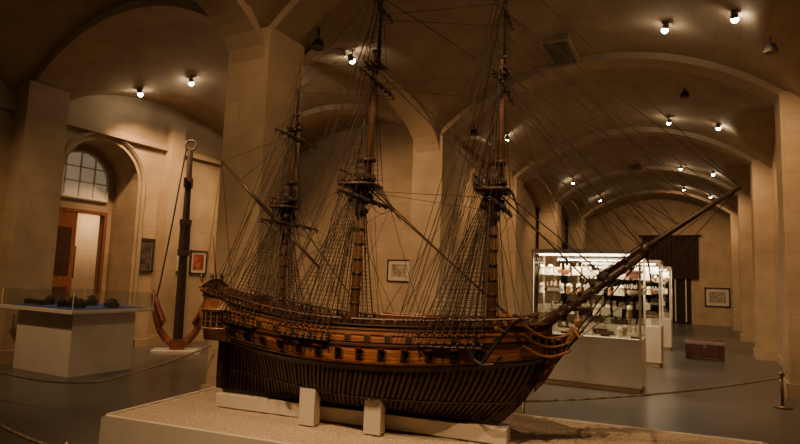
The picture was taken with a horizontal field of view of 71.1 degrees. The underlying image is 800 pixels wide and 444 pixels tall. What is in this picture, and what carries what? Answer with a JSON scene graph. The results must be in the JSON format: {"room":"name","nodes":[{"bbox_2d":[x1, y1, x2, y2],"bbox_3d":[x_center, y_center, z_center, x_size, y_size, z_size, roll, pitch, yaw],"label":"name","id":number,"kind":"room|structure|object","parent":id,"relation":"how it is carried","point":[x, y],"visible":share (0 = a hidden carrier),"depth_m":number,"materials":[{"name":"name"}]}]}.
{"room":"museum","nodes":[
{"label":"museum","id":0,"kind":"room"},
{"bbox_2d":[0,79,222,364],"bbox_3d":[-8.091,-0.572,9.361,2.940,5.700,16.700,-1,-7,28],"label":"wall","id":1,"kind":"structure","parent":0,"point":[34,137],"depth_m":11.86,"materials":[{"name":"stone"}]},
{"bbox_2d":[51,207,107,303],"bbox_3d":[-6.668,1.131,11.358,0.106,2.816,1.340,-1,-7,28],"label":"door","id":2,"kind":"structure","parent":1,"relation":"in","point":[68,217],"depth_m":11.30,"materials":[{"name":"brown wood"}]},
{"bbox_2d":[72,246,75,277],"bbox_3d":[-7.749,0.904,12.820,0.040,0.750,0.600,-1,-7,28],"label":"door handle","id":3,"kind":"object","parent":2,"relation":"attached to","point":[75,246],"visible":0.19,"depth_m":13.07,"materials":[{"name":"metal"}]},
{"bbox_2d":[61,150,108,202],"bbox_3d":[-6.609,-0.979,11.584,0.060,1.022,1.300,-1,-7,28],"label":"window","id":4,"kind":"structure","parent":1,"relation":"in","point":[85,177],"depth_m":11.68,"materials":[{"name":"beige"}]},
{"bbox_2d":[64,131,145,337],"bbox_3d":[-5.959,0.351,11.074,0.090,4.365,1.930,-1,-7,28],"label":"trim","id":5,"kind":"structure","parent":1,"relation":"attached to","point":[74,140],"depth_m":11.80,"materials":[{"name":"stone"}]},
{"bbox_2d":[0,101,220,165],"bbox_3d":[-7.133,-2.073,8.918,0.100,0.100,16.500,-1,-7,28],"label":"trim","id":6,"kind":"structure","parent":1,"relation":"attached to","point":[3,105],"depth_m":11.44,"materials":[{"name":"stone"}]},
{"bbox_2d":[139,238,154,271],"bbox_3d":[-5.460,0.710,12.018,0.040,0.720,0.400,-1,-7,28],"label":"framed picture","id":7,"kind":"object","parent":1,"relation":"attached to","point":[147,245],"visible":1,"depth_m":12.05,"materials":[{"name":"paper"}]},
{"bbox_2d":[133,334,203,347],"bbox_3d":[-7.307,2.152,8.496,0.040,0.160,16.500,-1,-7,28],"label":"baseboard","id":8,"kind":"structure","parent":1,"relation":"attached to","point":[137,342],"depth_m":11.97,"materials":[{"name":"stone"}]},
{"bbox_2d":[176,250,178,271],"bbox_3d":[-5.032,0.898,12.815,0.040,0.500,0.340,-1,-7,28],"label":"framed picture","id":9,"kind":"object","parent":1,"relation":"attached to","point":[177,261],"visible":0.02,"depth_m":12.74,"materials":[{"name":"paper"}]},
{"bbox_2d":[188,250,207,273],"bbox_3d":[-4.783,0.955,13.280,0.040,0.550,0.500,-1,-7,28],"label":"framed picture","id":10,"kind":"object","parent":1,"relation":"attached to","point":[198,259],"visible":0.95,"depth_m":13.26,"materials":[{"name":"paper"}]},
{"bbox_2d":[291,123,412,317],"bbox_3d":[-1.145,0.100,14.973,4.900,6.000,0.200,-1,-7,28],"label":"wall","id":11,"kind":"structure","parent":0,"point":[396,141],"depth_m":14.73,"materials":[{"name":"stone"}]},
{"bbox_2d":[387,259,408,281],"bbox_3d":[-0.033,1.226,14.104,0.660,0.560,0.040,-1,-7,28],"label":"framed picture","id":12,"kind":"object","parent":11,"relation":"attached to","point":[397,271],"visible":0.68,"depth_m":14.11,"materials":[{"name":"paper"}]},
{"bbox_2d":[201,26,585,389],"bbox_3d":[1.965,0.789,14.509,0.780,4.750,28.030,-1,-7,28],"label":"pillars","id":13,"kind":"structure","parent":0,"point":[257,90],"depth_m":7.33,"materials":[{"name":"stone"}]},
{"bbox_2d":[0,0,799,226],"bbox_3d":[2.295,-2.057,13.853,12.200,1.797,34.000,-1,-7,28],"label":"ceiling","id":14,"kind":"structure","parent":0,"point":[81,48],"depth_m":10.28,"materials":[{"name":"paint"}]},
{"bbox_2d":[137,88,142,96],"bbox_3d":[-5.163,-2.575,11.123,0.106,0.169,0.123,-1,-7,28],"label":"ceiling spotlight","id":15,"kind":"object","parent":14,"relation":"attached to","point":[139,90],"depth_m":11.09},
{"bbox_2d":[189,75,193,85],"bbox_3d":[-4.221,-2.855,11.328,0.107,0.194,0.119,-1,-7,28],"label":"ceiling spotlight","id":16,"kind":"object","parent":14,"relation":"attached to","point":[191,82],"depth_m":11.30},
{"bbox_2d":[311,27,324,50],"bbox_3d":[-1.131,-2.546,7.760,0.195,0.300,0.200,-1,-7,28],"label":"ceiling speaker","id":17,"kind":"object","parent":14,"relation":"hanging from","point":[317,45],"depth_m":7.70},
{"bbox_2d":[348,49,355,63],"bbox_3d":[-0.759,-2.597,8.757,0.110,0.224,0.154,-1,-7,28],"label":"ceiling spotlight","id":18,"kind":"object","parent":14,"relation":"attached to","point":[352,60],"depth_m":8.73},
{"bbox_2d":[470,125,477,135],"bbox_3d":[1.681,-2.082,12.701,0.195,0.230,0.200,-1,-7,28],"label":"ceiling speaker","id":19,"kind":"object","parent":14,"relation":"hanging from","point":[473,130],"depth_m":12.64},
{"bbox_2d":[539,34,579,65],"bbox_3d":[2.970,-3.166,10.376,0.500,0.122,1.100,-1,-7,28],"label":"ceiling vent","id":20,"kind":"object","parent":14,"relation":"in","point":[563,43],"depth_m":10.20,"materials":[{"name":"beige metal"}]},
{"bbox_2d":[626,160,643,169],"bbox_3d":[8.375,-2.005,19.947,0.500,0.122,1.100,-1,-7,28],"label":"ceiling vent","id":21,"kind":"object","parent":14,"relation":"in","point":[633,164],"depth_m":19.66,"materials":[{"name":"brown metal"}]},
{"bbox_2d":[661,21,668,33],"bbox_3d":[4.190,-3.075,8.851,0.109,0.186,0.117,-1,-7,28],"label":"ceiling spotlight","id":22,"kind":"object","parent":14,"relation":"attached to","point":[665,27],"depth_m":8.82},
{"bbox_2d":[680,88,689,98],"bbox_3d":[5.874,-2.662,11.555,0.195,0.200,0.200,-1,-7,28],"label":"ceiling speaker","id":23,"kind":"object","parent":14,"relation":"hanging from","point":[684,95],"depth_m":11.50},
{"bbox_2d":[730,10,738,22],"bbox_3d":[4.591,-2.819,7.685,0.108,0.163,0.136,-1,-7,28],"label":"ceiling spotlight","id":24,"kind":"object","parent":14,"relation":"attached to","point":[734,16],"depth_m":7.66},
{"bbox_2d":[762,37,778,54],"bbox_3d":[5.276,-2.522,7.979,0.195,0.230,0.200,-1,-7,28],"label":"ceiling speaker","id":25,"kind":"object","parent":14,"relation":"hanging from","point":[771,48],"depth_m":7.93},
{"bbox_2d":[0,320,799,443],"bbox_3d":[1.121,3.186,13.898,15.000,0.200,34.500,-1,-7,28],"label":"floor","id":26,"kind":"structure","parent":0,"point":[46,412],"depth_m":7.69,"materials":[{"name":"stone"}]},
{"bbox_2d":[0,423,72,443],"bbox_3d":[-3.066,1.694,4.285,2.571,0.500,0.238,-3,-7,38],"label":"rope barrier","id":27,"kind":"object","parent":26,"relation":"on","point":[2,426],"visible":1,"depth_m":4.00,"materials":[{"name":"fabric"}]},
{"bbox_2d":[0,288,154,377],"bbox_3d":[-5.258,1.738,9.104,1.900,1.250,1.400,-1,-7,28],"label":"display case","id":28,"kind":"object","parent":26,"relation":"on","point":[74,337],"depth_m":8.67,"materials":[{"name":"beige paint"}]},
{"bbox_2d":[0,345,211,383],"bbox_3d":[-4.881,1.786,6.904,5.032,0.730,1.023,1,-6,13],"label":"rope barrier","id":29,"kind":"object","parent":26,"relation":"on","point":[206,347],"visible":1,"depth_m":6.33,"materials":[{"name":"fabric"}]},
{"bbox_2d":[150,140,203,353],"bbox_3d":[-4.396,0.451,11.426,1.030,4.348,0.897,8,-8,-43],"label":"anchor","id":30,"kind":"object","parent":26,"relation":"on","point":[177,344],"visible":0.97,"depth_m":11.28,"materials":[{"name":"brown metal"}]},
{"bbox_2d":[99,386,767,443],"bbox_3d":[0.232,1.872,4.492,5.060,0.418,1.780,0,-6,21],"label":"plinth","id":31,"kind":"object","parent":26,"relation":"on","point":[193,417],"depth_m":4.47,"materials":[{"name":"beige paint"}]},
{"bbox_2d":[198,0,740,443],"bbox_3d":[0.284,-0.379,4.613,4.370,4.078,1.160,0,-6,21],"label":"ship model","id":32,"kind":"object","parent":31,"relation":"on","point":[427,374],"visible":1,"depth_m":4.41},
{"bbox_2d":[531,249,645,393],"bbox_3d":[3.160,1.579,9.341,1.760,2.200,0.840,-1,-7,28],"label":"display case","id":33,"kind":"object","parent":26,"relation":"on","point":[614,359],"visible":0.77,"depth_m":8.95,"materials":[{"name":"glass"}]},
{"bbox_2d":[577,259,663,366],"bbox_3d":[4.869,1.954,12.385,1.700,2.200,0.920,-1,-7,28],"label":"display case","id":34,"kind":"object","parent":26,"relation":"on","point":[654,334],"visible":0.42,"depth_m":12.05,"materials":[{"name":"glass"}]},
{"bbox_2d":[602,265,672,349],"bbox_3d":[6.622,2.349,15.619,1.740,2.200,0.920,-1,-7,28],"label":"display case","id":35,"kind":"object","parent":26,"relation":"on","point":[667,322],"visible":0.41,"depth_m":15.22,"materials":[{"name":"glass"}]},
{"bbox_2d":[623,271,670,317],"bbox_3d":[8.800,2.870,19.922,1.520,2.200,0.820,-1,-7,28],"label":"display case","id":36,"kind":"object","parent":26,"relation":"on","point":[667,314],"visible":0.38,"depth_m":19.67,"materials":[{"name":"glass"}]},
{"bbox_2d":[521,370,792,413],"bbox_3d":[3.626,2.205,6.964,5.698,0.500,0.460,6,-7,-31],"label":"rope barrier","id":37,"kind":"object","parent":26,"relation":"on","point":[781,374],"visible":0.81,"depth_m":6.88,"materials":[{"name":"metal"}]},
{"bbox_2d":[685,338,724,361],"bbox_3d":[7.151,2.982,13.143,0.820,0.470,0.450,-1,-7,28],"label":"wooden chest","id":38,"kind":"object","parent":26,"relation":"on","point":[694,347],"visible":1,"depth_m":12.97,"materials":[{"name":"brown wood"}]},
{"bbox_2d":[451,143,567,321],"bbox_3d":[5.058,1.193,21.502,0.270,5.600,17.300,-1,-7,28],"label":"wall","id":39,"kind":"structure","parent":0,"point":[530,237],"depth_m":16.43,"materials":[{"name":"stone"}]},
{"bbox_2d":[585,199,732,326],"bbox_3d":[10.243,1.809,28.628,12.600,6.200,0.310,-1,-7,28],"label":"wall","id":40,"kind":"structure","parent":0,"point":[688,298],"depth_m":26.69,"materials":[{"name":"paint"}]},
{"bbox_2d":[639,235,700,278],"bbox_3d":[12.978,1.670,26.940,2.720,2.080,0.231,-1,-7,28],"label":"curtain","id":41,"kind":"object","parent":40,"relation":"hanging from","point":[685,265],"visible":0.66,"depth_m":26.73,"materials":[{"name":"fabric"}]},
{"bbox_2d":[704,287,730,307],"bbox_3d":[14.689,3.494,25.912,1.050,0.900,0.040,-1,-7,28],"label":"framed picture","id":42,"kind":"object","parent":40,"relation":"attached to","point":[714,297],"visible":1,"depth_m":25.90,"materials":[{"name":"paper"}]},
{"bbox_2d":[730,91,799,399],"bbox_3d":[7.466,0.221,10.807,0.690,5.500,34.000,-1,-7,28],"label":"pillars","id":43,"kind":"structure","parent":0,"point":[765,232],"depth_m":13.29,"materials":[{"name":"stone"}]},
{"bbox_2d":[776,355,782,366],"bbox_3d":[7.440,2.874,10.497,0.040,0.160,34.000,-1,-7,28],"label":"baseboard","id":44,"kind":"structure","parent":43,"relation":"attached to","point":[779,360],"depth_m":12.62,"materials":[{"name":"stone"}]}
]}

